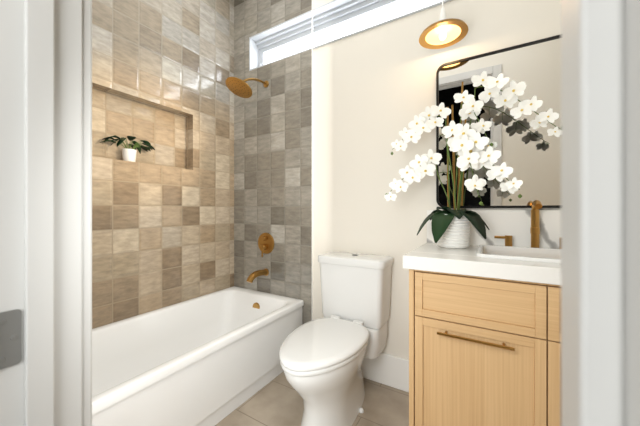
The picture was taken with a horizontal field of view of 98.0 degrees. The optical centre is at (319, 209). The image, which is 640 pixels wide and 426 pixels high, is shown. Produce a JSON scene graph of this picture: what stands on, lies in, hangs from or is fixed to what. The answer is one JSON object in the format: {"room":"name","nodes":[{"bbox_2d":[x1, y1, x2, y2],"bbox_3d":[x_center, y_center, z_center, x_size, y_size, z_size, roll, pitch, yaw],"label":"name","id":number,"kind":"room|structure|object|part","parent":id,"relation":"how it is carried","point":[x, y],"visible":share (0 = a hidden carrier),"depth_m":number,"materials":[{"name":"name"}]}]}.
{"room":"bathroom","nodes":[
{"label":"bathroom","id":0,"kind":"room"},
{"bbox_2d":[215,371,408,425],"bbox_3d":[-0.007,1.160,0.343,3.940,0.100,3.340,0,0,31],"label":"floor","id":1,"kind":"structure","parent":0,"point":[277,400],"depth_m":1.55,"materials":[{"name":"tile"}]},
{"bbox_2d":[92,286,303,425],"bbox_3d":[-0.826,0.892,1.640,0.753,0.434,1.492,0,0,31],"label":"bathtub","id":2,"kind":"object","parent":1,"relation":"on","point":[212,359],"visible":0.81,"depth_m":1.60,"materials":[{"name":"white ceramic"}]},
{"bbox_2d":[279,251,392,425],"bbox_3d":[0.074,0.695,1.518,0.444,0.828,0.794,0,0,31],"label":"toilet","id":3,"kind":"object","parent":1,"relation":"on","point":[321,359],"visible":1,"depth_m":1.49,"materials":[{"name":"white ceramic"}]},
{"bbox_3d":[0.018,0.677,1.424,0.390,0.054,0.575,0,0,31],"label":"seat","id":4,"kind":"part","parent":3,"relation":"part of","materials":[{"name":"white plastic"}]},
{"bbox_3d":[0.062,0.907,1.497,0.366,0.404,0.708,0,0,31],"label":"bowl","id":5,"kind":"part","parent":3,"relation":"part of","materials":[{"name":"white ceramic"}]},
{"bbox_3d":[0.221,0.311,1.762,0.444,0.046,0.225,0,0,31],"label":"tank lid","id":6,"kind":"part","parent":3,"relation":"part of","materials":[{"name":"white ceramic"}]},
{"bbox_3d":[0.222,0.512,1.764,0.424,0.355,0.212,0,0,31],"label":"tank","id":7,"kind":"part","parent":3,"relation":"part of","materials":[{"name":"white ceramic"}]},
{"bbox_2d":[403,200,560,425],"bbox_3d":[0.894,0.531,1.157,0.947,1.155,0.570,0,0,31],"label":"bathroom vanity","id":8,"kind":"object","parent":1,"relation":"on","point":[484,332],"visible":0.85,"depth_m":1.06,"materials":[{"name":"brown wood"}]},
{"bbox_2d":[403,242,560,310],"bbox_3d":[0.891,0.217,1.151,0.947,0.055,0.541,0,0,31],"label":"countertop","id":9,"kind":"structure","parent":8,"relation":"on","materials":[{"name":"stone"}]},
{"bbox_2d":[384,71,560,248],"bbox_3d":[0.707,-0.238,1.350,0.744,0.855,0.267,0,0,31],"label":"orchid plant","id":10,"kind":"object","parent":9,"relation":"on","point":[476,151],"visible":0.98,"depth_m":1.33,"materials":[{"name":"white plant"}]},
{"bbox_3d":[0.681,0.105,1.425,0.166,0.168,0.166,0,0,31],"label":"pot","id":11,"kind":"part","parent":10,"relation":"part of","materials":[{"name":"white ceramic"}]},
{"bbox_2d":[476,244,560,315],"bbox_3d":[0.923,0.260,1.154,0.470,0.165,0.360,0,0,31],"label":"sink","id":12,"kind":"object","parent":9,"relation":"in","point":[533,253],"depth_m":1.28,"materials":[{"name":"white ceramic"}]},
{"bbox_2d":[494,200,560,251],"bbox_3d":[1.006,0.072,1.292,0.330,0.236,0.136,0,0,31],"label":"faucet","id":13,"kind":"object","parent":9,"relation":"on","point":[536,205],"depth_m":1.32,"materials":[{"name":"gold metal"}]},
{"bbox_2d":[426,210,560,269],"bbox_3d":[1.036,0.122,1.393,0.947,0.245,0.020,0,0,31],"label":"backsplash","id":14,"kind":"structure","parent":8,"relation":"on","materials":[{"name":"stone"}]},
{"bbox_2d":[92,0,560,359],"bbox_3d":[-0.408,-0.415,0.454,3.140,3.050,0.150,0,0,31],"label":"wall","id":15,"kind":"structure","parent":0,"point":[207,192],"depth_m":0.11,"materials":[{"name":"tile"}]},
{"bbox_2d":[102,135,154,161],"bbox_3d":[-1.230,-0.388,1.796,0.125,0.159,0.318,0,0,31],"label":"potted plant","id":16,"kind":"object","parent":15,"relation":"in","point":[128,154],"visible":0.96,"depth_m":1.77,"materials":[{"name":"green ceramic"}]},
{"bbox_3d":[-1.232,-0.348,1.795,0.083,0.080,0.083,0,0,31],"label":"pot","id":17,"kind":"part","parent":16,"relation":"part of","materials":[{"name":"white ceramic"}]},
{"bbox_2d":[225,77,273,282],"bbox_3d":[-0.542,-0.249,2.120,0.200,1.623,0.382,0,0,31],"label":"shower","id":18,"kind":"object","parent":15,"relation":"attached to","point":[238,87],"visible":1,"depth_m":2.14,"materials":[{"name":"gold metal"}]},
{"bbox_3d":[-0.518,-0.987,2.156,0.056,0.149,0.296,0,0,31],"label":"arm","id":19,"kind":"part","parent":18,"relation":"part of"},
{"bbox_3d":[-0.496,0.520,2.193,0.060,0.084,0.211,0,0,31],"label":"spout","id":20,"kind":"part","parent":18,"relation":"part of","materials":[{"name":"gold metal"}]},
{"bbox_2d":[312,0,312,319],"bbox_3d":[-0.057,-0.415,2.057,0.004,3.050,0.012,0,0,31],"label":"trim","id":21,"kind":"structure","parent":15,"relation":"attached to","point":[312,161],"depth_m":2.06,"materials":[{"name":"white paint"}]},
{"bbox_2d":[0,0,639,425],"bbox_3d":[-0.180,-0.150,0.297,0.860,2.520,0.152,0,0,31],"label":"door frame","id":22,"kind":"structure","parent":15,"relation":"attached to","point":[66,212],"depth_m":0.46,"materials":[{"name":"grey paint"}]},
{"bbox_2d":[0,309,21,369],"bbox_3d":[-0.500,0.206,0.436,0.013,0.089,0.046,0,0,31],"label":"door hinge","id":23,"kind":"object","parent":22,"relation":"attached to","point":[10,337],"visible":1,"depth_m":0.45,"materials":[{"name":"grey metal"}]},
{"bbox_2d":[249,0,451,70],"bbox_3d":[0.256,-1.335,1.960,1.915,0.290,0.166,0,0,31],"label":"transom","id":24,"kind":"object","parent":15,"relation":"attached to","point":[335,20],"visible":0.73,"depth_m":2.09,"materials":[{"name":"white glass"}]},
{"bbox_2d":[361,352,408,391],"bbox_3d":[0.294,1.012,1.844,0.817,0.195,0.016,0,0,31],"label":"baseboard","id":25,"kind":"structure","parent":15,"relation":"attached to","point":[388,369],"depth_m":1.74,"materials":[{"name":"white paint"}]},
{"bbox_2d":[436,34,560,207],"bbox_3d":[1.049,-0.420,1.383,0.874,0.820,0.027,0,0,31],"label":"mirror","id":26,"kind":"object","parent":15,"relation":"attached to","point":[530,156],"visible":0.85,"depth_m":1.41,"materials":[{"name":"black mirror"}]},
{"bbox_3d":[-0.008,-1.990,0.343,3.940,0.100,3.340,0,0,31],"label":"ceiling","id":27,"kind":"structure","parent":0,"visible":0},
{"bbox_2d":[419,0,467,48],"bbox_3d":[0.641,-1.414,1.452,0.236,1.052,0.236,0,0,31],"label":"pendant light","id":28,"kind":"object","parent":27,"relation":"hanging from","point":[443,32],"visible":1,"depth_m":1.45,"materials":[{"name":"gold metal"}]},
{"bbox_3d":[0.641,-1.499,1.452,0.100,0.882,0.100,0,0,31],"label":"cord","id":29,"kind":"part","parent":28,"relation":"part of","materials":[{"name":"white paint"}]},
{"bbox_3d":[0.641,-0.913,1.452,0.034,0.050,0.034,0,0,31],"label":"bulb","id":30,"kind":"part","parent":28,"relation":"part of","materials":[{"name":"white glass"}]}
]}

